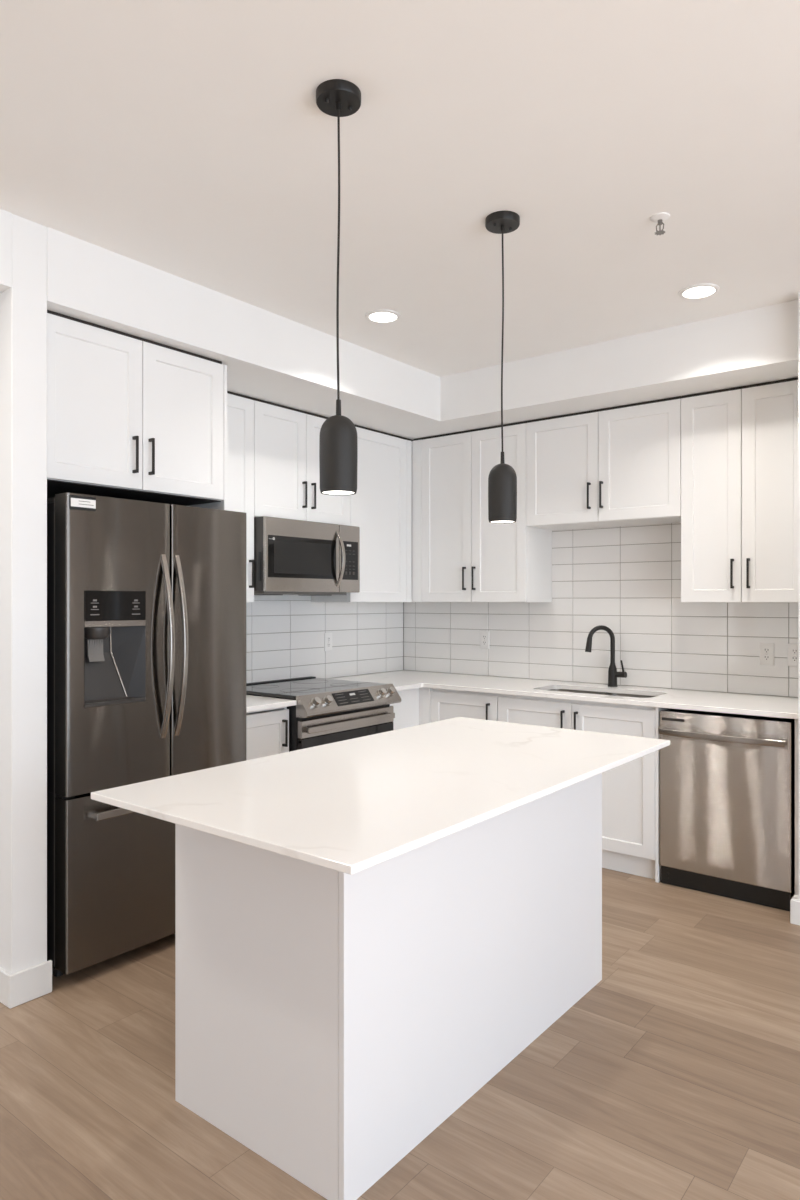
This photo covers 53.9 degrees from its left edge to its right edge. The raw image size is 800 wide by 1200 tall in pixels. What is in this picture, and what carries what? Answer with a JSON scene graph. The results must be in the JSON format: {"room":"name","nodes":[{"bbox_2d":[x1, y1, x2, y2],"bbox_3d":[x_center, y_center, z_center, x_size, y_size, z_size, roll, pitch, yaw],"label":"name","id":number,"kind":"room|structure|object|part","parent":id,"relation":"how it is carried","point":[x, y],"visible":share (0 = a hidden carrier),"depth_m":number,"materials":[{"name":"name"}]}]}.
{"room":"kitchen","nodes":[
{"label":"kitchen","id":0,"kind":"room"},
{"bbox_2d":[0,209,11,292],"bbox_3d":[-1.881,-1.224,2.214,0.160,0.260,1.488,0,0,38],"label":"wall","id":1,"kind":"structure","parent":0,"point":[5,216],"depth_m":2.73,"materials":[{"name":"paint"}]},
{"bbox_2d":[0,214,46,973],"bbox_3d":[-2.368,0.032,3.632,2.688,2.771,0.128,0,0,38],"label":"wall","id":2,"kind":"structure","parent":0,"point":[23,307],"depth_m":2.79,"materials":[{"name":"paint"}]},
{"bbox_2d":[0,960,51,1008],"bbox_3d":[-2.359,1.359,3.625,2.691,0.115,0.154,0,0,38],"label":"baseboard","id":3,"kind":"structure","parent":2,"relation":"attached to","point":[18,988],"depth_m":2.77,"materials":[{"name":"paint"}]},
{"bbox_2d":[254,595,399,678],"bbox_3d":[-0.981,0.032,4.582,0.120,2.771,3.084,0,0,38],"label":"wall","id":4,"kind":"structure","parent":0,"point":[256,597],"depth_m":4.82,"materials":[{"name":"paint"}]},
{"bbox_2d":[47,310,223,505],"bbox_3d":[-1.330,-0.768,3.442,0.743,0.634,0.856,0,0,38],"label":"upper cabinet","id":5,"kind":"object","parent":4,"relation":"attached to","point":[129,416],"visible":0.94,"depth_m":3.20,"materials":[{"name":"white wood"}]},
{"bbox_3d":[-1.202,-0.763,3.072,0.020,0.613,0.434,0,0,38],"label":"door","id":6,"kind":"part","parent":5,"relation":"part of","materials":[{"name":"white wood"}]},
{"bbox_3d":[-1.349,-0.453,3.457,0.690,0.004,0.852,0,0,38],"label":"underside panel","id":7,"kind":"part","parent":5,"relation":"part of","materials":[{"name":"white wood"}]},
{"bbox_3d":[-1.073,-0.594,3.194,0.032,0.149,0.012,0,0,38],"label":"handle","id":8,"kind":"part","parent":5,"relation":"part of","materials":[{"name":"black metal"}]},
{"bbox_3d":[-1.026,-0.596,3.252,0.032,0.150,0.012,0,0,38],"label":"handle","id":9,"kind":"part","parent":5,"relation":"part of","materials":[{"name":"black metal"}]},
{"bbox_3d":[-0.936,-0.763,3.407,0.020,0.613,0.416,0,0,38],"label":"door","id":10,"kind":"part","parent":5,"relation":"part of","materials":[{"name":"white wood"}]},
{"bbox_2d":[227,391,253,602],"bbox_3d":[-1.047,-0.538,4.101,0.368,1.095,0.485,0,0,38],"label":"upper cabinet","id":11,"kind":"object","parent":4,"relation":"attached to","point":[240,408],"visible":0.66,"depth_m":4.15,"materials":[{"name":"white wood"}]},
{"bbox_3d":[-0.785,-0.142,4.160,0.032,0.148,0.012,0,0,38],"label":"handle","id":12,"kind":"part","parent":11,"relation":"part of","materials":[{"name":"black metal"}]},
{"bbox_2d":[253,398,349,525],"bbox_3d":[-0.659,-0.768,4.588,0.368,0.634,0.761,0,0,38],"label":"upper cabinet","id":13,"kind":"object","parent":4,"relation":"attached to","point":[286,439],"visible":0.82,"depth_m":4.41,"materials":[{"name":"white wood"}]},
{"bbox_3d":[-0.663,-0.761,4.353,0.020,0.617,0.384,0,0,38],"label":"door","id":14,"kind":"part","parent":13,"relation":"part of","materials":[{"name":"white wood"}]},
{"bbox_3d":[-0.540,-0.603,4.468,0.032,0.149,0.012,0,0,38],"label":"handle","id":15,"kind":"part","parent":13,"relation":"part of","materials":[{"name":"black metal"}]},
{"bbox_2d":[254,516,359,595],"bbox_3d":[-0.618,-0.239,4.556,0.469,0.415,0.758,0,0,38],"label":"microwave","id":16,"kind":"object","parent":13,"relation":"attached to","point":[292,556],"visible":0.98,"depth_m":4.38,"materials":[{"name":"grey metal"}]},
{"bbox_3d":[-0.646,-0.045,4.578,0.310,0.018,0.657,0,0,38],"label":"underside plate","id":17,"kind":"part","parent":16,"relation":"part of","materials":[{"name":"grey plastic"}]},
{"bbox_3d":[-0.539,-0.248,4.378,0.016,0.397,0.576,0,0,38],"label":"door","id":18,"kind":"part","parent":16,"relation":"part of","materials":[{"name":"silver metal"}]},
{"bbox_3d":[-0.346,-0.245,4.571,0.061,0.325,0.024,0,0,38],"label":"handle","id":19,"kind":"part","parent":16,"relation":"part of","materials":[{"name":"silver metal"}]},
{"bbox_3d":[-0.303,-0.248,4.676,0.016,0.397,0.178,0,0,38],"label":"control panel","id":20,"kind":"part","parent":16,"relation":"part of","materials":[{"name":"silver metal"}]},
{"bbox_3d":[-0.495,-0.603,4.524,0.032,0.149,0.012,0,0,38],"label":"handle","id":21,"kind":"part","parent":13,"relation":"part of","materials":[{"name":"black metal"}]},
{"bbox_3d":[-0.427,-0.761,4.651,0.020,0.617,0.371,0,0,38],"label":"door","id":22,"kind":"part","parent":13,"relation":"part of","materials":[{"name":"white wood"}]},
{"bbox_2d":[246,601,402,682],"bbox_3d":[-0.659,0.252,4.882,0.008,0.505,2.192,0,0,38],"label":"wall tiles","id":23,"kind":"structure","parent":4,"relation":"attached to","point":[302,617],"depth_m":5.06,"materials":[{"name":"white tile"}]},
{"bbox_2d":[324,633,331,650],"bbox_3d":[-0.465,0.268,5.113,0.009,0.118,0.072,0,0,38],"label":"wall outlet","id":24,"kind":"object","parent":23,"relation":"attached to","point":[327,636],"visible":1,"depth_m":5.11,"materials":[{"name":"white plastic"}]},
{"bbox_2d":[311,424,412,601],"bbox_3d":[-0.127,-0.538,5.259,0.368,1.095,0.952,0,0,38],"label":"upper cabinet","id":25,"kind":"object","parent":4,"relation":"attached to","point":[381,505],"visible":0.44,"depth_m":5.05,"materials":[{"name":"white wood"}]},
{"bbox_3d":[-0.138,-0.531,5.015,0.020,1.077,0.553,0,0,38],"label":"door","id":26,"kind":"part","parent":25,"relation":"part of","materials":[{"name":"white wood"}]},
{"bbox_2d":[0,0,799,376],"bbox_3d":[-0.684,-1.404,1.080,8.900,0.100,8.600,0,0,38],"label":"ceiling","id":27,"kind":"structure","parent":0,"point":[190,140],"depth_m":2.38,"materials":[{"name":"paint"}]},
{"bbox_2d":[316,79,360,495],"bbox_3d":[-0.164,-0.821,2.102,0.121,1.066,0.121,0,0,38],"label":"pendant lamp","id":28,"kind":"object","parent":27,"relation":"hanging from","point":[338,448],"visible":1,"depth_m":2.07,"materials":[{"name":"black metal"}]},
{"bbox_3d":[-0.165,-0.922,2.100,0.011,0.783,0.009,0,0,38],"label":"cord","id":29,"kind":"part","parent":28,"relation":"part of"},
{"bbox_3d":[-0.164,-0.512,2.102,0.016,0.048,0.016,0,0,38],"label":"stem","id":30,"kind":"part","parent":28,"relation":"part of","materials":[{"name":"black metal"}]},
{"bbox_3d":[-0.164,-0.391,2.102,0.102,0.207,0.102,0,0,38],"label":"lamp shade","id":31,"kind":"part","parent":28,"relation":"part of","materials":[{"name":"black metal"}]},
{"bbox_2d":[323,491,353,494],"bbox_3d":[-0.164,-0.303,2.102,0.088,0.028,0.088,0,0,38],"label":"diffuser","id":32,"kind":"object","parent":28,"relation":"attached to","point":[324,492],"depth_m":2.10,"materials":[{"name":"white"}]},
{"bbox_2d":[365,309,400,322],"bbox_3d":[-0.081,-1.350,3.740,0.169,0.008,0.169,0,0,38],"label":"recessed light","id":33,"kind":"object","parent":27,"relation":"in","point":[382,315],"visible":1,"depth_m":3.73,"materials":[{"name":"white plastic"}]},
{"bbox_2d":[369,312,396,321],"bbox_3d":[-0.081,-1.351,3.740,0.133,0.005,0.133,0,0,25],"label":"diffuser","id":34,"kind":"object","parent":33,"relation":"attached to","point":[373,316],"depth_m":3.73,"materials":[{"name":"white plastic"}]},
{"bbox_2d":[485,211,519,522],"bbox_3d":[0.363,-0.816,2.790,0.121,1.075,0.121,0,0,38],"label":"pendant lamp","id":35,"kind":"object","parent":27,"relation":"hanging from","point":[502,478],"visible":1,"depth_m":2.75,"materials":[{"name":"black metal"}]},
{"bbox_3d":[0.363,-0.504,2.790,0.016,0.048,0.016,0,0,38],"label":"stem","id":36,"kind":"part","parent":35,"relation":"part of","materials":[{"name":"black metal"}]},
{"bbox_3d":[0.363,-0.383,2.790,0.102,0.207,0.102,0,0,38],"label":"lamp shade","id":37,"kind":"part","parent":35,"relation":"part of","materials":[{"name":"black metal"}]},
{"bbox_3d":[0.363,-0.918,2.788,0.011,0.792,0.009,0,0,38],"label":"cord","id":38,"kind":"part","parent":35,"relation":"part of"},
{"bbox_2d":[492,521,513,522],"bbox_3d":[0.363,-0.295,2.790,0.088,0.028,0.088,0,0,38],"label":"diffuser","id":39,"kind":"object","parent":35,"relation":"attached to","point":[492,521],"depth_m":2.80,"materials":[{"name":"white"}]},
{"bbox_2d":[650,212,669,234],"bbox_3d":[0.917,-1.326,2.775,0.068,0.056,0.068,0,0,38],"label":"sprinkler head","id":40,"kind":"object","parent":27,"relation":"attached to","point":[659,218],"visible":1,"depth_m":2.77},
{"bbox_3d":[0.917,-1.321,2.775,0.017,0.045,0.027,0,0,-23],"label":"frame","id":41,"kind":"part","parent":40,"relation":"part of","materials":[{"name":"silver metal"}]},
{"bbox_2d":[679,283,719,298],"bbox_3d":[1.307,-1.350,3.438,0.169,0.008,0.169,0,0,38],"label":"recessed light","id":42,"kind":"object","parent":27,"relation":"in","point":[703,290],"visible":1,"depth_m":3.43,"materials":[{"name":"white plastic"}]},
{"bbox_2d":[683,287,714,297],"bbox_3d":[1.307,-1.351,3.438,0.133,0.005,0.133,0,0,25],"label":"diffuser","id":43,"kind":"object","parent":42,"relation":"attached to","point":[688,292],"depth_m":3.44,"materials":[{"name":"white plastic"}]},
{"bbox_2d":[0,868,799,1199],"bbox_3d":[-0.684,1.467,1.080,8.900,0.100,8.600,0,0,38],"label":"floor","id":44,"kind":"structure","parent":0,"point":[676,1076],"depth_m":2.28,"materials":[{"name":"wood"}]},
{"bbox_2d":[47,493,245,976],"bbox_3d":[-1.228,0.511,3.414,0.846,1.811,0.848,0,0,38],"label":"refrigerator","id":45,"kind":"object","parent":44,"relation":"on","point":[146,601],"visible":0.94,"depth_m":3.05,"materials":[{"name":"grey metal"}]},
{"bbox_3d":[-1.105,0.161,3.059,0.086,1.109,0.444,0,0,38],"label":"door","id":46,"kind":"part","parent":45,"relation":"part of","materials":[{"name":"silver metal"}]},
{"bbox_3d":[-0.931,0.800,3.178,0.053,0.030,0.664,0,0,38],"label":"handle","id":47,"kind":"part","parent":45,"relation":"part of","materials":[{"name":"silver metal"}]},
{"bbox_3d":[-0.980,1.044,3.217,0.086,0.634,0.848,0,0,38],"label":"freezer drawer","id":48,"kind":"part","parent":45,"relation":"part of","materials":[{"name":"silver metal"}]},
{"bbox_3d":[-1.091,0.087,3.016,0.014,0.024,0.258,0,0,38],"label":"dispenser trim","id":49,"kind":"part","parent":45,"relation":"part of","materials":[{"name":"silver metal"}]},
{"bbox_3d":[-1.091,0.018,3.015,0.014,0.113,0.258,0,0,38],"label":"dispenser panel","id":50,"kind":"part","parent":45,"relation":"part of","materials":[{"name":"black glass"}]},
{"bbox_3d":[-1.100,0.239,3.075,0.068,0.275,0.009,0,0,-15],"label":"recess trim","id":51,"kind":"part","parent":45,"relation":"part of","materials":[{"name":"metal"}]},
{"bbox_3d":[-0.936,0.183,3.164,0.078,0.742,0.021,0,0,38],"label":"handle","id":52,"kind":"part","parent":45,"relation":"part of","materials":[{"name":"silver metal"}]},
{"bbox_3d":[-0.895,0.183,3.215,0.078,0.742,0.021,0,0,38],"label":"handle","id":53,"kind":"part","parent":45,"relation":"part of","materials":[{"name":"silver metal"}]},
{"bbox_3d":[-0.840,0.161,3.393,0.086,1.109,0.398,0,0,38],"label":"door","id":54,"kind":"part","parent":45,"relation":"part of","materials":[{"name":"silver metal"}]},
{"bbox_2d":[188,365,226,509],"bbox_3d":[-1.070,0.173,3.795,0.713,2.488,0.018,0,0,38],"label":"end panel","id":55,"kind":"object","parent":44,"relation":"on","point":[222,505],"visible":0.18,"depth_m":3.57,"materials":[{"name":"white wood"}]},
{"bbox_2d":[246,707,288,759],"bbox_3d":[-0.941,0.975,4.015,0.639,0.884,0.482,0,0,38],"label":"base cabinet","id":56,"kind":"object","parent":44,"relation":"on","point":[267,731],"visible":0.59,"depth_m":3.92,"materials":[{"name":"white wood"}]},
{"bbox_2d":[246,695,296,711],"bbox_3d":[-0.931,0.518,4.007,0.654,0.025,0.486,0,0,38],"label":"countertop","id":57,"kind":"structure","parent":56,"relation":"on","point":[253,703],"depth_m":3.92,"materials":[{"name":"white stone"}]},
{"bbox_3d":[-0.582,0.669,3.980,0.032,0.135,0.012,0,0,38],"label":"handle","id":58,"kind":"part","parent":56,"relation":"part of","materials":[{"name":"black metal"}]},
{"bbox_2d":[246,676,400,751],"bbox_3d":[-0.512,0.948,4.472,0.728,0.938,0.759,0,0,38],"label":"range","id":59,"kind":"object","parent":44,"relation":"on","point":[326,711],"visible":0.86,"depth_m":4.25,"materials":[{"name":"silver metal"}]},
{"bbox_3d":[-0.780,0.482,4.685,0.043,0.005,0.749,0,0,38],"label":"trim","id":60,"kind":"part","parent":59,"relation":"part of","materials":[{"name":"black plastic"}]},
{"bbox_3d":[-0.431,0.519,4.030,0.052,0.054,0.052,0,0,38],"label":"knob","id":61,"kind":"part","parent":59,"relation":"part of","materials":[{"name":"metal"}]},
{"bbox_2d":[246,678,385,699],"bbox_3d":[-0.540,0.494,4.494,0.656,0.019,0.757,0,0,38],"label":"cooktop","id":62,"kind":"object","parent":59,"relation":"in","point":[293,688],"depth_m":4.40,"materials":[{"name":"glass"}]},
{"bbox_3d":[-0.375,0.519,4.100,0.052,0.054,0.052,0,0,38],"label":"knob","id":63,"kind":"part","parent":59,"relation":"part of","materials":[{"name":"metal"}]},
{"bbox_3d":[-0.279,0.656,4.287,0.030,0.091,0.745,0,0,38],"label":"oven door","id":64,"kind":"part","parent":59,"relation":"part of","materials":[{"name":"silver metal"}]},
{"bbox_3d":[-0.260,0.538,4.272,0.084,0.110,0.759,0,0,38],"label":"control panel","id":65,"kind":"part","parent":59,"relation":"part of","materials":[{"name":"silver metal"}]},
{"bbox_3d":[-0.259,0.659,4.263,0.036,0.032,0.697,0,0,38],"label":"handle","id":66,"kind":"part","parent":59,"relation":"part of","materials":[{"name":"silver metal"}]},
{"bbox_3d":[-0.102,0.519,4.445,0.052,0.054,0.052,0,0,38],"label":"knob","id":67,"kind":"part","parent":59,"relation":"part of","materials":[{"name":"metal"}]},
{"bbox_3d":[-0.052,0.519,4.507,0.052,0.054,0.052,0,0,38],"label":"knob","id":68,"kind":"part","parent":59,"relation":"part of","materials":[{"name":"metal"}]},
{"bbox_2d":[175,773,601,1199],"bbox_3d":[0.047,0.969,2.595,0.678,0.896,1.424,0,0,38],"label":"kitchen island","id":69,"kind":"object","parent":44,"relation":"on","point":[328,1022],"visible":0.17,"depth_m":2.08,"materials":[{"name":"white wood"}]},
{"bbox_3d":[-0.385,0.969,2.041,0.628,0.896,0.018,0,0,38],"label":"panel","id":70,"kind":"part","parent":69,"relation":"part of","materials":[{"name":"white wood"}]},
{"bbox_2d":[91,717,669,874],"bbox_3d":[0.081,0.512,2.452,0.920,0.018,1.717,0,0,38],"label":"island countertop","id":71,"kind":"structure","parent":69,"relation":"on","point":[351,806],"depth_m":2.14,"materials":[{"name":"white stone"}]},
{"bbox_3d":[0.306,0.969,2.389,0.018,0.896,1.424,0,0,38],"label":"panel","id":72,"kind":"part","parent":69,"relation":"part of","materials":[{"name":"white wood"}]},
{"bbox_2d":[390,687,498,729],"bbox_3d":[0.188,0.975,5.010,1.172,0.884,0.952,0,0,38],"label":"base cabinet","id":73,"kind":"object","parent":44,"relation":"on","point":[422,705],"visible":0.23,"depth_m":4.75,"materials":[{"name":"white wood"}]},
{"bbox_3d":[0.379,0.931,4.692,0.478,0.753,0.020,0,0,38],"label":"door","id":74,"kind":"part","parent":73,"relation":"part of","materials":[{"name":"white wood"}]},
{"bbox_3d":[0.508,0.664,4.557,0.012,0.139,0.032,0,0,38],"label":"handle","id":75,"kind":"part","parent":73,"relation":"part of","materials":[{"name":"black metal"}]},
{"bbox_2d":[328,670,797,718],"bbox_3d":[0.817,0.518,4.507,2.770,0.025,0.946,0,0,38],"label":"countertop","id":76,"kind":"structure","parent":73,"relation":"on","point":[708,701],"depth_m":4.41,"materials":[{"name":"white stone"}]},
{"bbox_2d":[550,689,654,697],"bbox_3d":[1.115,0.627,4.420,0.709,0.190,0.334,0,0,38],"label":"sink","id":77,"kind":"object","parent":76,"relation":"in","point":[562,690],"visible":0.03,"depth_m":4.58,"materials":[{"name":"metal"}]},
{"bbox_3d":[0.973,0.627,4.533,0.345,0.190,0.334,0,0,38],"label":"bowl","id":78,"kind":"part","parent":77,"relation":"part of","materials":[{"name":"metal"}]},
{"bbox_3d":[1.258,0.627,4.307,0.344,0.190,0.334,0,0,38],"label":"bowl","id":79,"kind":"part","parent":77,"relation":"part of","materials":[{"name":"metal"}]},
{"bbox_2d":[585,625,626,686],"bbox_3d":[1.209,0.325,4.630,0.243,0.361,0.090,0,0,6],"label":"faucet","id":80,"kind":"object","parent":76,"relation":"on","point":[613,674],"visible":1,"depth_m":4.62,"materials":[{"name":"black metal"}]},
{"bbox_3d":[1.184,0.260,4.629,0.170,0.231,0.026,0,0,-10],"label":"spout","id":81,"kind":"part","parent":80,"relation":"part of","materials":[{"name":"black metal"}]},
{"bbox_3d":[1.292,0.398,4.610,0.068,0.103,0.035,0,0,42],"label":"lever handle","id":82,"kind":"part","parent":80,"relation":"part of","materials":[{"name":"black metal"}]},
{"bbox_2d":[498,689,654,878],"bbox_3d":[1.105,0.975,4.476,0.922,0.884,0.647,0,0,38],"label":"base cabinet","id":83,"kind":"object","parent":44,"relation":"on","point":[628,789],"visible":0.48,"depth_m":4.09,"materials":[{"name":"white wood"}]},
{"bbox_3d":[0.750,0.931,4.397,0.461,0.753,0.020,0,0,38],"label":"door","id":84,"kind":"part","parent":83,"relation":"part of","materials":[{"name":"white wood"}]},
{"bbox_3d":[0.880,0.664,4.262,0.012,0.139,0.032,0,0,38],"label":"handle","id":85,"kind":"part","parent":83,"relation":"part of","materials":[{"name":"black metal"}]},
{"bbox_3d":[0.941,0.664,4.213,0.012,0.139,0.032,0,0,38],"label":"handle","id":86,"kind":"part","parent":83,"relation":"part of","materials":[{"name":"black metal"}]},
{"bbox_3d":[1.111,0.931,4.111,0.454,0.753,0.020,0,0,38],"label":"door","id":87,"kind":"part","parent":83,"relation":"part of","materials":[{"name":"white wood"}]},
{"bbox_2d":[655,707,670,882],"bbox_3d":[1.482,0.975,4.197,0.016,0.884,0.613,0,0,38],"label":"filler panel","id":88,"kind":"object","parent":44,"relation":"on","point":[657,709],"visible":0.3,"depth_m":3.96,"materials":[{"name":"white wood"}]},
{"bbox_2d":[659,709,794,910],"bbox_3d":[1.705,0.985,3.969,0.604,0.865,0.642,0,0,38],"label":"dishwasher","id":89,"kind":"object","parent":44,"relation":"on","point":[727,780],"visible":1,"depth_m":3.74,"materials":[{"name":"silver metal"}]},
{"bbox_3d":[1.518,0.649,3.741,0.575,0.030,0.052,0,0,38],"label":"handle","id":90,"kind":"part","parent":89,"relation":"part of","materials":[{"name":"silver metal"}]},
{"bbox_2d":[795,719,797,893],"bbox_3d":[1.817,0.975,3.573,0.041,0.884,0.016,0,0,38],"label":"filler panel","id":91,"kind":"object","parent":44,"relation":"on","point":[796,720],"visible":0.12,"depth_m":3.58,"materials":[{"name":"white wood"}]},
{"bbox_2d":[47,227,797,439],"bbox_3d":[0.155,-1.220,3.680,2.781,0.268,3.084,0,0,38],"label":"soffit","id":92,"kind":"structure","parent":0,"point":[268,356],"depth_m":3.88,"materials":[{"name":"paint"}]},
{"bbox_2d":[409,670,797,697],"bbox_3d":[1.111,0.032,4.966,2.920,2.771,0.120,0,0,38],"label":"wall","id":93,"kind":"structure","parent":0,"point":[409,670],"depth_m":4.71,"materials":[{"name":"tile"}]},
{"bbox_2d":[412,421,551,601],"bbox_3d":[0.515,-0.538,5.123,0.864,1.095,0.368,0,0,38],"label":"upper cabinet","id":94,"kind":"object","parent":93,"relation":"attached to","point":[458,555],"visible":0.94,"depth_m":4.98,"materials":[{"name":"white wood"}]},
{"bbox_3d":[0.303,-0.531,5.108,0.392,1.077,0.020,0,0,38],"label":"door","id":95,"kind":"part","parent":94,"relation":"part of","materials":[{"name":"white wood"}]},
{"bbox_3d":[0.406,-0.142,4.995,0.012,0.147,0.032,0,0,38],"label":"handle","id":96,"kind":"part","parent":94,"relation":"part of","materials":[{"name":"black metal"}]},
{"bbox_3d":[0.462,-0.142,4.950,0.012,0.147,0.032,0,0,38],"label":"handle","id":97,"kind":"part","parent":94,"relation":"part of","materials":[{"name":"black metal"}]},
{"bbox_3d":[0.611,-0.531,4.864,0.388,1.077,0.020,0,0,38],"label":"door","id":98,"kind":"part","parent":94,"relation":"part of","materials":[{"name":"white wood"}]},
{"bbox_2d":[404,522,797,696],"bbox_3d":[1.114,0.023,4.880,2.768,0.962,0.008,0,0,38],"label":"wall tiles","id":99,"kind":"structure","parent":93,"relation":"attached to","point":[646,599],"depth_m":4.73,"materials":[{"name":"white tile"}]},
{"bbox_2d":[480,631,489,648],"bbox_3d":[0.570,0.264,5.301,0.072,0.118,0.009,0,0,38],"label":"wall outlet","id":100,"kind":"object","parent":99,"relation":"attached to","point":[484,635],"visible":1,"depth_m":5.30,"materials":[{"name":"white plastic"}]},
{"bbox_2d":[760,643,773,664],"bbox_3d":[1.958,0.284,4.199,0.072,0.118,0.009,0,0,38],"label":"wall outlet","id":101,"kind":"object","parent":99,"relation":"attached to","point":[766,649],"visible":1,"depth_m":4.20,"materials":[{"name":"white plastic"}]},
{"bbox_2d":[763,648,769,652],"bbox_3d":[1.956,0.265,4.197,0.034,0.029,0.003,0,0,38],"label":"receptacle","id":102,"kind":"object","parent":101,"relation":"attached to","point":[765,650],"depth_m":4.20,"materials":[{"name":"white plastic"}]},
{"bbox_2d":[763,655,769,659],"bbox_3d":[1.956,0.304,4.197,0.034,0.029,0.003,0,0,38],"label":"receptacle","id":103,"kind":"object","parent":101,"relation":"attached to","point":[765,657],"depth_m":4.20,"materials":[{"name":"white plastic"}]},
{"bbox_2d":[787,644,797,665],"bbox_3d":[2.065,0.284,4.114,0.072,0.118,0.009,0,0,38],"label":"wall outlet","id":104,"kind":"object","parent":99,"relation":"attached to","point":[792,649],"visible":0.92,"depth_m":4.12,"materials":[{"name":"white plastic"}]},
{"bbox_2d":[791,649,797,653],"bbox_3d":[2.063,0.264,4.112,0.034,0.029,0.003,0,0,38],"label":"receptacle","id":105,"kind":"object","parent":104,"relation":"attached to","point":[793,651],"depth_m":4.11,"materials":[{"name":"white plastic"}]},
{"bbox_2d":[791,656,797,661],"bbox_3d":[2.063,0.303,4.112,0.034,0.029,0.003,0,0,38],"label":"receptacle","id":106,"kind":"object","parent":104,"relation":"attached to","point":[793,658],"depth_m":4.11,"materials":[{"name":"white plastic"}]},
{"bbox_2d":[526,396,681,529],"bbox_3d":[1.216,-0.766,4.566,0.926,0.638,0.368,0,0,38],"label":"upper cabinet","id":107,"kind":"object","parent":93,"relation":"attached to","point":[618,465],"visible":0.96,"depth_m":4.42,"materials":[{"name":"white wood"}]},
{"bbox_3d":[0.945,-0.759,4.599,0.459,0.620,0.020,0,0,38],"label":"door","id":108,"kind":"part","parent":107,"relation":"part of","materials":[{"name":"white wood"}]},
{"bbox_3d":[1.071,-0.597,4.466,0.012,0.149,0.032,0,0,38],"label":"handle","id":109,"kind":"part","parent":107,"relation":"part of","materials":[{"name":"black metal"}]},
{"bbox_3d":[1.130,-0.597,4.420,0.012,0.149,0.032,0,0,38],"label":"handle","id":110,"kind":"part","parent":107,"relation":"part of","materials":[{"name":"black metal"}]},
{"bbox_3d":[1.308,-0.759,4.311,0.461,0.620,0.020,0,0,38],"label":"door","id":111,"kind":"part","parent":107,"relation":"part of","materials":[{"name":"white wood"}]},
{"bbox_2d":[681,377,797,602],"bbox_3d":[1.831,-0.538,4.078,0.646,1.095,0.368,0,0,38],"label":"upper cabinet","id":112,"kind":"object","parent":93,"relation":"attached to","point":[739,445],"visible":1,"depth_m":3.98,"materials":[{"name":"white wood"}]},
{"bbox_3d":[1.609,-0.531,4.072,0.302,1.077,0.020,0,0,38],"label":"door","id":113,"kind":"part","parent":112,"relation":"part of","materials":[{"name":"white wood"}]},
{"bbox_3d":[1.681,-0.138,3.982,0.012,0.150,0.032,0,0,38],"label":"handle","id":114,"kind":"part","parent":112,"relation":"part of","materials":[{"name":"black metal"}]},
{"bbox_3d":[1.741,-0.138,3.934,0.012,0.150,0.032,0,0,38],"label":"handle","id":115,"kind":"part","parent":112,"relation":"part of","materials":[{"name":"black metal"}]},
{"bbox_3d":[1.848,-0.531,3.882,0.303,1.077,0.020,0,0,38],"label":"door","id":116,"kind":"part","parent":112,"relation":"part of","materials":[{"name":"white wood"}]},
{"bbox_2d":[798,292,799,900],"bbox_3d":[2.020,0.032,3.697,0.119,2.771,0.738,0,0,38],"label":"wall","id":117,"kind":"structure","parent":0,"point":[798,292],"depth_m":3.44,"materials":[{"name":"paint"}]},
{"bbox_2d":[790,894,799,925],"bbox_3d":[2.006,1.365,3.693,0.162,0.105,0.741,0,0,38],"label":"baseboard","id":118,"kind":"structure","parent":117,"relation":"attached to","point":[794,903],"depth_m":3.44,"materials":[{"name":"paint"}]}
]}

